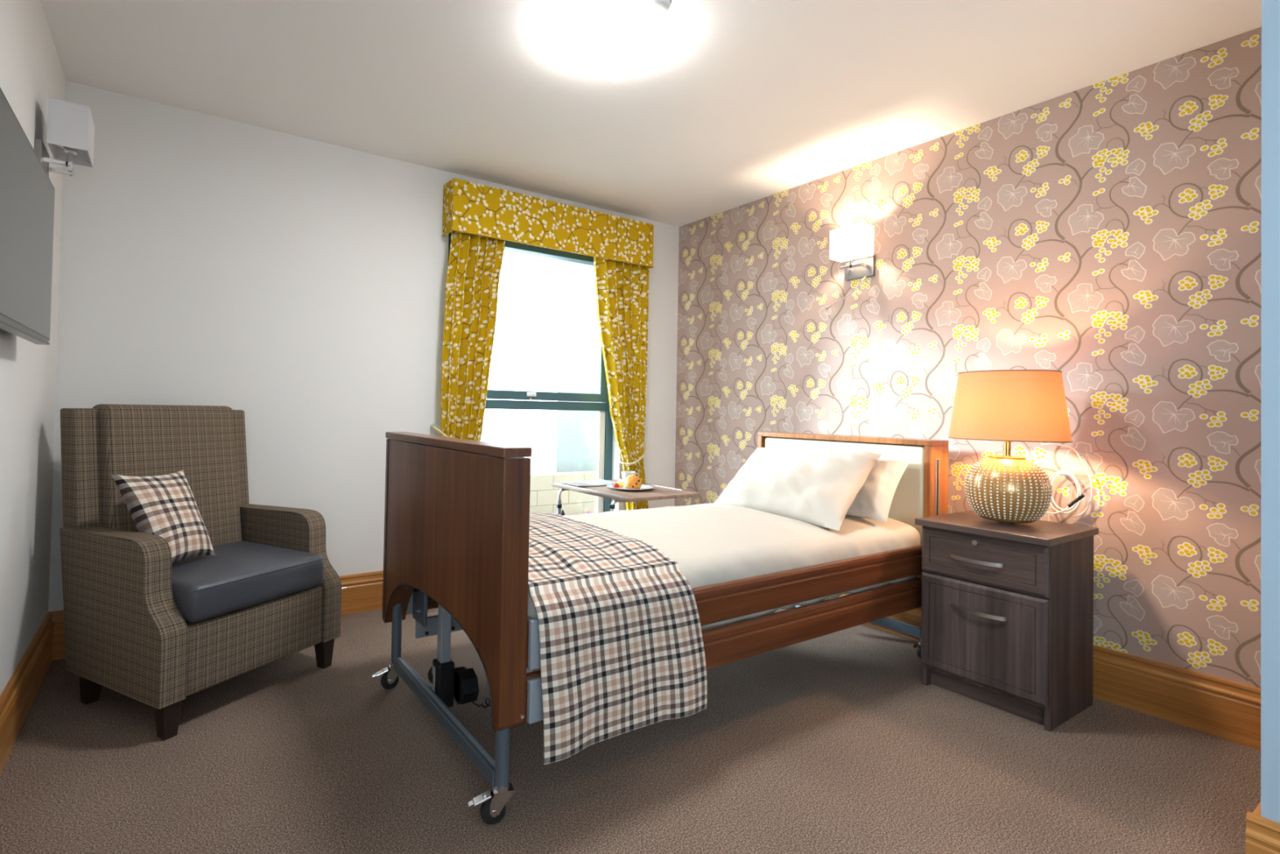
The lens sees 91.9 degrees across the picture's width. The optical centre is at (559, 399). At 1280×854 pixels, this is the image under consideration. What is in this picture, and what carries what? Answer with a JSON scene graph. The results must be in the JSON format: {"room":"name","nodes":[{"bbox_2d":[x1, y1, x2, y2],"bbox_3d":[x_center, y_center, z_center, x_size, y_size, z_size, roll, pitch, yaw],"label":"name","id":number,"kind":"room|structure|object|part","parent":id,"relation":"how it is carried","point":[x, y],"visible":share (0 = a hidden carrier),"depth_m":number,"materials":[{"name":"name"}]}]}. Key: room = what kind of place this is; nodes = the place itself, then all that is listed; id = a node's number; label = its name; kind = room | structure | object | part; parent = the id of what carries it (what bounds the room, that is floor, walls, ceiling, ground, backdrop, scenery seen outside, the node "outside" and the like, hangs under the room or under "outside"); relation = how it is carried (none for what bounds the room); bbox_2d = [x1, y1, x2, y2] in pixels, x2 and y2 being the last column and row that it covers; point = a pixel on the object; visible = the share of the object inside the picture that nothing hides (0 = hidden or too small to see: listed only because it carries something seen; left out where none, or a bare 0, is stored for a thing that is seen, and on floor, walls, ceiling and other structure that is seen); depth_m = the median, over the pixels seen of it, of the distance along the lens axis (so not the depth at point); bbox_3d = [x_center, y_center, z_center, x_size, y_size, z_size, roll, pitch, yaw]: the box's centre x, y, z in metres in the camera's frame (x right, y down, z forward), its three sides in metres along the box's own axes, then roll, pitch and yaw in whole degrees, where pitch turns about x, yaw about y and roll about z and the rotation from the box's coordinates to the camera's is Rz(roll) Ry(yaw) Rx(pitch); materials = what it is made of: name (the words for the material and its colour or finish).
{"room":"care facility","nodes":[
{"label":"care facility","id":0,"kind":"room"},
{"bbox_2d":[0,0,66,694],"bbox_3d":[-0.818,-0.145,0.351,0.200,2.450,5.200,2,-1,-32],"label":"wall","id":1,"kind":"structure","parent":0,"point":[31,71],"depth_m":2.06,"materials":[{"name":"white paint"}]},
{"bbox_2d":[0,613,53,774],"bbox_3d":[-1.171,0.985,1.058,0.021,0.200,3.579,2,-1,-32],"label":"baseboard","id":2,"kind":"structure","parent":1,"relation":"attached to","point":[19,694],"depth_m":2.07,"materials":[{"name":"brown wood"}]},
{"bbox_2d":[0,87,54,345],"bbox_3d":[-1.398,-0.421,1.543,0.087,0.495,0.872,2,-1,-32],"label":"television","id":3,"kind":"object","parent":1,"relation":"attached to","point":[27,193],"visible":1,"depth_m":1.55,"materials":[{"name":"black"}]},
{"bbox_2d":[34,97,94,177],"bbox_3d":[-1.751,-0.893,2.175,0.145,0.254,0.185,2,-1,-32],"label":"wall sconce","id":4,"kind":"object","parent":1,"relation":"attached to","point":[70,126],"visible":0.94,"depth_m":2.12,"materials":[{"name":"white fabric"}]},
{"bbox_3d":[-1.805,-0.824,2.141,0.020,0.112,0.160,2,-1,-32],"label":"wall plate","id":5,"kind":"part","parent":4,"relation":"part of","materials":[{"name":"silver metal"}]},
{"bbox_3d":[-1.764,-0.849,2.167,0.075,0.075,0.120,2,-1,-32],"label":"arm","id":6,"kind":"part","parent":4,"relation":"part of","materials":[{"name":"silver metal"}]},
{"bbox_3d":[-1.735,-0.943,2.186,0.110,0.154,0.185,2,-1,-32],"label":"lamp shade","id":7,"kind":"part","parent":4,"relation":"part of","materials":[{"name":"white fabric"}]},
{"bbox_2d":[48,80,679,611],"bbox_3d":[-0.684,-0.088,3.617,3.932,2.450,0.170,2,-1,-32],"label":"wall","id":8,"kind":"structure","parent":0,"point":[295,284],"depth_m":3.06,"materials":[{"name":"white paint"}]},
{"bbox_2d":[48,570,382,660],"bbox_3d":[-0.655,1.036,3.518,3.532,0.200,0.021,2,-1,-32],"label":"baseboard","id":9,"kind":"structure","parent":8,"relation":"attached to","point":[361,592],"depth_m":3.24,"materials":[{"name":"brown wood"}]},
{"bbox_2d":[448,232,613,512],"bbox_3d":[-0.175,-0.057,3.957,1.275,1.980,0.102,2,-1,-32],"label":"window","id":10,"kind":"structure","parent":8,"relation":"in","point":[601,390],"depth_m":4.13,"materials":[{"name":"teal paint"}]},
{"bbox_3d":[-0.179,-0.033,3.907,0.065,0.026,0.021,2,-1,-32],"label":"handle","id":11,"kind":"part","parent":10,"relation":"part of","materials":[{"name":"white plastic"}]},
{"bbox_3d":[-0.171,-0.498,3.974,1.157,1.002,0.082,2,-1,-32],"label":"sash","id":12,"kind":"part","parent":10,"relation":"part of","materials":[{"name":"teal paint"}]},
{"bbox_2d":[441,177,653,268],"bbox_3d":[-0.017,-1.064,3.853,1.468,0.293,0.155,2,-1,-32],"label":"pelmet","id":13,"kind":"object","parent":8,"relation":"attached to","point":[468,207],"visible":0.91,"depth_m":3.71,"materials":[{"name":"fabric"}]},
{"bbox_2d":[430,231,505,440],"bbox_3d":[-0.509,-0.021,3.535,0.425,2.260,0.156,2,-1,-32],"label":"curtain","id":14,"kind":"object","parent":13,"relation":"hanging from","point":[475,261],"visible":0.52,"depth_m":3.50,"materials":[{"name":"fabric"}]},
{"bbox_2d":[593,257,648,510],"bbox_3d":[0.413,0.007,4.099,0.500,2.260,0.148,2,-1,-39],"label":"curtain","id":15,"kind":"object","parent":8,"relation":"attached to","point":[622,288],"visible":0.76,"depth_m":4.11,"materials":[{"name":"fabric"}]},
{"bbox_2d":[0,605,1261,853],"bbox_3d":[0.739,1.177,1.317,3.932,0.100,5.570,2,-1,-32],"label":"floor","id":16,"kind":"structure","parent":0,"point":[836,742],"depth_m":1.86,"materials":[{"name":"carpet"}]},
{"bbox_2d":[59,404,342,740],"bbox_3d":[-1.414,0.565,2.451,0.753,1.078,0.736,1,-1,28],"label":"armchair","id":17,"kind":"object","parent":16,"relation":"on","point":[144,627],"visible":0.98,"depth_m":2.28,"materials":[{"name":"fabric"}]},
{"bbox_3d":[-1.696,1.036,2.227,0.062,0.116,0.060,1,-1,28],"label":"leg","id":18,"kind":"part","parent":17,"relation":"part of","materials":[{"name":"black wood"}]},
{"bbox_3d":[-1.536,0.723,2.144,0.660,0.517,0.086,1,-1,28],"label":"arm","id":19,"kind":"part","parent":17,"relation":"part of","materials":[{"name":"fabric"}]},
{"bbox_3d":[-1.668,0.283,2.592,0.167,0.485,0.692,1,-1,28],"label":"frame","id":20,"kind":"part","parent":17,"relation":"part of","materials":[{"name":"fabric"}]},
{"bbox_2d":[110,470,215,563],"bbox_3d":[-1.461,0.434,2.293,0.212,0.332,0.292,1,-1,17],"label":"cushion","id":21,"kind":"object","parent":17,"relation":"on","point":[165,506],"visible":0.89,"depth_m":2.24,"materials":[{"name":"fabric"}]},
{"bbox_2d":[92,404,242,545],"bbox_3d":[-1.618,0.342,2.564,0.219,0.638,0.528,1,-1,28],"label":"backrest","id":22,"kind":"object","parent":17,"relation":"on","point":[131,439],"depth_m":2.53,"materials":[{"name":"fabric"}]},
{"bbox_3d":[-1.285,1.041,2.010,0.060,0.116,0.060,1,-1,28],"label":"leg","id":23,"kind":"part","parent":17,"relation":"part of","materials":[{"name":"black wood"}]},
{"bbox_2d":[171,540,324,622],"bbox_3d":[-1.322,0.682,2.399,0.540,0.142,0.556,1,-1,28],"label":"seat cushion","id":24,"kind":"object","parent":17,"relation":"on","point":[242,576],"depth_m":2.27,"materials":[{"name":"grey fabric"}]},
{"bbox_3d":[-1.347,0.874,2.407,0.552,0.231,0.562,1,-1,28],"label":"seat","id":25,"kind":"part","parent":17,"relation":"part of","materials":[{"name":"fabric"}]},
{"bbox_3d":[-1.234,0.738,2.719,0.660,0.517,0.086,1,-1,28],"label":"arm","id":26,"kind":"part","parent":17,"relation":"part of","materials":[{"name":"fabric"}]},
{"bbox_3d":[-0.988,1.056,2.573,0.060,0.116,0.060,1,-1,28],"label":"leg","id":27,"kind":"part","parent":17,"relation":"part of","materials":[{"name":"black wood"}]},
{"bbox_2d":[551,479,700,515],"bbox_3d":[0.334,0.823,3.449,0.543,0.661,0.700,2,-1,-32],"label":"table","id":28,"kind":"object","parent":16,"relation":"on","point":[657,492],"visible":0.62,"depth_m":3.29,"materials":[{"name":"laminate"}]},
{"bbox_2d":[560,478,617,486],"bbox_3d":[0.177,0.488,3.606,0.290,0.013,0.210,2,-1,-32],"label":"magazine","id":29,"kind":"object","parent":28,"relation":"on","point":[596,482],"visible":0.98,"depth_m":3.61,"materials":[{"name":"paper"}]},
{"bbox_2d":[606,483,653,490],"bbox_3d":[0.388,0.488,3.414,0.260,0.016,0.260,2,-1,-32],"label":"plate","id":30,"kind":"object","parent":28,"relation":"on","point":[643,486],"visible":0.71,"depth_m":3.40,"materials":[{"name":"grey ceramic"}]},
{"bbox_2d":[611,483,619,487],"bbox_3d":[0.312,0.477,3.431,0.039,0.027,0.035,2,-1,-32],"label":"strawberry","id":31,"kind":"object","parent":30,"relation":"on","point":[615,485],"visible":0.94,"depth_m":3.42,"materials":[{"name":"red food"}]},
{"bbox_2d":[617,481,623,487],"bbox_3d":[0.337,0.476,3.454,0.044,0.030,0.035,2,-1,-32],"label":"melon piece","id":32,"kind":"object","parent":30,"relation":"on","point":[620,483],"visible":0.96,"depth_m":3.44,"materials":[{"name":"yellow food"}]},
{"bbox_2d":[625,474,641,488],"bbox_3d":[0.407,0.453,3.407,0.090,0.074,0.094,1,-1,18],"label":"scone","id":33,"kind":"object","parent":30,"relation":"on","point":[632,482],"visible":1,"depth_m":3.38,"materials":[{"name":"orange food"}]},
{"bbox_3d":[0.411,0.496,3.695,0.136,0.011,0.136,2,-1,-32],"label":"saucer","id":34,"kind":"object","parent":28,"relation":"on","visible":0},
{"bbox_2d":[621,471,639,481],"bbox_3d":[0.418,0.466,3.700,0.100,0.064,0.084,2,-1,-32],"label":"cup","id":35,"kind":"object","parent":34,"relation":"on","point":[624,473],"visible":0.56,"depth_m":3.67,"materials":[{"name":"grey ceramic"}]},
{"bbox_2d":[371,431,948,824],"bbox_3d":[0.524,0.649,2.594,2.342,0.990,1.038,2,-1,-32],"label":"hospital bed","id":36,"kind":"object","parent":16,"relation":"on","point":[457,510],"visible":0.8,"depth_m":2.06,"materials":[{"name":"blue-grey painted metal"},{"name":"walnut wood"},{"name":"cream vinyl"}]},
{"bbox_3d":[-0.634,0.854,2.389,0.045,0.332,0.045,2,-1,-32],"label":"leg","id":37,"kind":"part","parent":36,"relation":"part of","materials":[{"name":"grey metal"}]},
{"bbox_3d":[0.233,0.817,3.007,2.042,0.120,0.023,2,-1,-32],"label":"rail","id":38,"kind":"part","parent":36,"relation":"part of","materials":[{"name":"brown wood"}]},
{"bbox_3d":[-0.424,0.750,1.990,0.004,0.231,0.944,2,-1,-32],"label":"edge trim","id":39,"kind":"part","parent":36,"relation":"part of","materials":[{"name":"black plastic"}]},
{"bbox_3d":[-0.405,0.980,2.127,0.058,0.153,0.067,2,-1,-32],"label":"motor","id":40,"kind":"part","parent":36,"relation":"part of","materials":[{"name":"black plastic"}]},
{"bbox_3d":[-0.393,0.990,2.009,0.012,0.002,0.830,2,-1,-32],"label":"cross bar trim","id":41,"kind":"part","parent":36,"relation":"part of","materials":[{"name":"grey metal"}]},
{"bbox_3d":[-0.390,0.511,2.023,0.079,0.712,1.019,2,-1,-32],"label":"footboard","id":42,"kind":"part","parent":36,"relation":"part of","materials":[{"name":"brown wood"}]},
{"bbox_3d":[-0.152,0.916,1.629,0.038,0.202,0.038,2,-1,-32],"label":"leg","id":43,"kind":"part","parent":36,"relation":"part of","materials":[{"name":"grey metal"}]},
{"bbox_3d":[0.767,0.814,2.167,2.042,0.120,0.023,2,-1,-32],"label":"rail","id":44,"kind":"part","parent":36,"relation":"part of","materials":[{"name":"brown wood"}]},
{"bbox_2d":[527,502,920,630],"bbox_3d":[0.516,0.638,2.597,2.027,0.279,0.973,2,-1,-32],"label":"mattress","id":45,"kind":"object","parent":36,"relation":"on","point":[710,543],"visible":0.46,"depth_m":2.39,"materials":[{"name":"beige fabric"}]},
{"bbox_2d":[528,511,706,764],"bbox_3d":[-0.079,0.705,2.203,0.616,0.507,1.082,2,-1,-32],"label":"throw blanket","id":46,"kind":"object","parent":45,"relation":"on","point":[622,649],"visible":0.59,"depth_m":1.77,"materials":[{"name":"fabric"}]},
{"bbox_2d":[714,447,883,530],"bbox_3d":[1.106,0.389,2.937,0.485,0.316,0.815,2,-1,-32],"label":"pillow","id":47,"kind":"object","parent":45,"relation":"on","point":[817,486],"visible":0.97,"depth_m":2.79,"materials":[{"name":"beige fabric"}]},
{"bbox_2d":[846,456,911,522],"bbox_3d":[1.317,0.396,2.982,0.244,0.270,0.685,2,-1,-32],"label":"pillow","id":48,"kind":"object","parent":45,"relation":"on","point":[873,500],"visible":0.22,"depth_m":2.75,"materials":[{"name":"beige fabric"}]},
{"bbox_3d":[0.770,0.671,2.169,2.042,0.118,0.023,2,-1,-32],"label":"rail","id":49,"kind":"part","parent":36,"relation":"part of","materials":[{"name":"brown wood"}]},
{"bbox_3d":[1.453,0.548,3.174,0.157,0.724,0.957,2,-1,-32],"label":"headboard","id":50,"kind":"part","parent":36,"relation":"part of","materials":[{"name":"brown wood"}]},
{"bbox_3d":[1.422,1.045,3.162,0.012,0.002,0.830,2,-1,-32],"label":"cross bar trim","id":51,"kind":"part","parent":36,"relation":"part of","materials":[{"name":"brown wood"}]},
{"bbox_2d":[915,510,1098,731],"bbox_3d":[1.754,0.828,2.432,0.464,0.676,0.454,2,-1,-32],"label":"nightstand","id":52,"kind":"object","parent":16,"relation":"on","point":[1006,623],"visible":1,"depth_m":2.29,"materials":[{"name":"brown wood"}]},
{"bbox_3d":[1.569,0.610,2.330,0.030,0.014,0.185,2,-1,-32],"label":"handle","id":53,"kind":"part","parent":52,"relation":"part of","materials":[{"name":"silver metal"}]},
{"bbox_3d":[1.570,0.802,2.319,0.030,0.014,0.190,2,-1,-32],"label":"handle","id":54,"kind":"part","parent":52,"relation":"part of","materials":[{"name":"silver metal"}]},
{"bbox_3d":[1.591,0.889,2.328,0.021,0.372,0.428,2,-1,-32],"label":"door","id":55,"kind":"part","parent":52,"relation":"part of","materials":[{"name":"brown wood"}]},
{"bbox_3d":[1.597,0.606,2.333,0.021,0.179,0.428,2,-1,-32],"label":"drawer","id":56,"kind":"part","parent":52,"relation":"part of","materials":[{"name":"brown wood"}]},
{"bbox_2d":[947,369,1072,524],"bbox_3d":[1.785,0.191,2.452,0.401,0.599,0.401,1,-1,10],"label":"table lamp","id":57,"kind":"object","parent":52,"relation":"on","point":[1007,406],"visible":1,"depth_m":2.33,"materials":[{"name":"beige ceramic"}]},
{"bbox_3d":[1.785,0.181,2.452,0.022,0.082,0.022,2,-1,-32],"label":"stem","id":58,"kind":"part","parent":57,"relation":"part of","materials":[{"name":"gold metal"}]},
{"bbox_3d":[1.788,0.026,2.455,0.397,0.265,0.397,2,-1,-32],"label":"lamp shade","id":59,"kind":"part","parent":57,"relation":"part of","materials":[{"name":"orange fabric"}]},
{"bbox_2d":[40,0,1261,226],"bbox_3d":[0.789,-1.372,1.359,3.932,0.100,5.570,2,-1,-32],"label":"ceiling","id":60,"kind":"structure","parent":0,"point":[746,101],"depth_m":2.48,"materials":[{"name":"white paint"}]},
{"bbox_2d":[551,0,671,82],"bbox_3d":[0.180,-1.277,2.198,0.315,0.085,0.320,2,-1,-32],"label":"ceiling light","id":61,"kind":"object","parent":60,"relation":"attached to","point":[611,42],"visible":1,"depth_m":2.14,"materials":[{"name":"white plastic"}]},
{"bbox_2d":[644,0,671,15],"bbox_3d":[0.323,-1.303,2.029,0.092,0.034,0.092,2,-1,-32],"label":"smoke detector","id":62,"kind":"object","parent":60,"relation":"attached to","point":[654,7],"visible":1,"depth_m":2.02,"materials":[{"name":"white plastic"}]},
{"bbox_2d":[674,26,1261,688],"bbox_3d":[1.741,-0.046,3.276,0.201,2.450,3.007,2,-1,-32],"label":"wall","id":63,"kind":"structure","parent":0,"point":[1106,235],"depth_m":2.52,"materials":[{"name":"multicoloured paper"}]},
{"bbox_2d":[824,222,875,310],"bbox_3d":[1.547,-0.693,3.275,0.164,0.431,0.204,2,-1,-32],"label":"wall sconce","id":64,"kind":"object","parent":63,"relation":"attached to","point":[854,244],"visible":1,"depth_m":3.25,"materials":[{"name":"white fabric"}]},
{"bbox_3d":[1.541,-0.580,3.283,0.184,0.165,0.019,1,-1,12],"label":"reading arm","id":65,"kind":"part","parent":64,"relation":"part of","materials":[{"name":"silver metal"}]},
{"bbox_3d":[1.548,-0.832,3.265,0.110,0.154,0.185,2,-1,-32],"label":"lamp shade","id":66,"kind":"part","parent":64,"relation":"part of","materials":[{"name":"white fabric"}]},
{"bbox_3d":[1.574,-0.737,3.281,0.075,0.075,0.120,2,-1,-32],"label":"arm","id":67,"kind":"part","parent":64,"relation":"part of","materials":[{"name":"silver metal"}]},
{"bbox_3d":[1.613,-0.709,3.306,0.020,0.112,0.160,2,-1,-32],"label":"wall plate","id":68,"kind":"part","parent":64,"relation":"part of","materials":[{"name":"silver metal"}]},
{"bbox_2d":[826,593,1261,750],"bbox_3d":[1.626,1.076,3.199,0.021,0.200,2.965,2,-1,-32],"label":"baseboard","id":69,"kind":"structure","parent":63,"relation":"attached to","point":[1223,708],"depth_m":2.23,"materials":[{"name":"brown wood"}]},
{"bbox_2d":[1040,443,1093,517],"bbox_3d":[2.059,0.328,2.503,0.036,0.294,0.171,2,-1,-32],"label":"power cord","id":70,"kind":"object","parent":63,"relation":"attached to","point":[1073,504],"visible":0.9,"depth_m":2.48,"materials":[{"name":"white plastic"}]},
{"bbox_2d":[1066,493,1084,506],"bbox_3d":[2.068,0.405,2.463,0.012,0.060,0.057,2,-1,-32],"label":"switch","id":71,"kind":"object","parent":70,"relation":"attached to","point":[1073,504],"depth_m":2.46,"materials":[{"name":"black plastic"}]},
{"bbox_2d":[1245,0,1279,853],"bbox_3d":[2.696,-0.068,0.815,1.231,2.450,2.213,2,-1,-32],"label":"wall","id":72,"kind":"structure","parent":0,"point":[1270,9],"depth_m":1.40,"materials":[{"name":"blue"}]},
{"bbox_2d":[1252,800,1261,815],"bbox_3d":[2.010,1.058,1.674,1.010,0.200,0.021,2,-1,-32],"label":"baseboard","id":73,"kind":"structure","parent":72,"relation":"attached to","point":[1257,811],"depth_m":1.42,"materials":[{"name":"brown wood"}]},
{"label":"outside","id":74,"kind":"structure","parent":0,"visible":0},
{"bbox_3d":[-3.520,1.579,11.293,24.000,0.100,15.820,2,-1,-32],"label":"ground","id":75,"kind":"structure","parent":74,"visible":0},
{"bbox_2d":[480,250,599,473],"bbox_3d":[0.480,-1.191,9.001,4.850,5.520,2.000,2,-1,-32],"label":"window pane","id":76,"kind":"structure","parent":75,"relation":"on","point":[544,337],"depth_m":7.40,"materials":[{"name":"white"}]},
{"bbox_2d":[529,470,597,515],"bbox_3d":[0.667,1.209,7.510,3.987,0.677,0.200,2,-1,-32],"label":"wall","id":77,"kind":"structure","parent":75,"relation":"on","point":[544,497],"depth_m":6.98,"materials":[{"name":"brick"}]}
]}

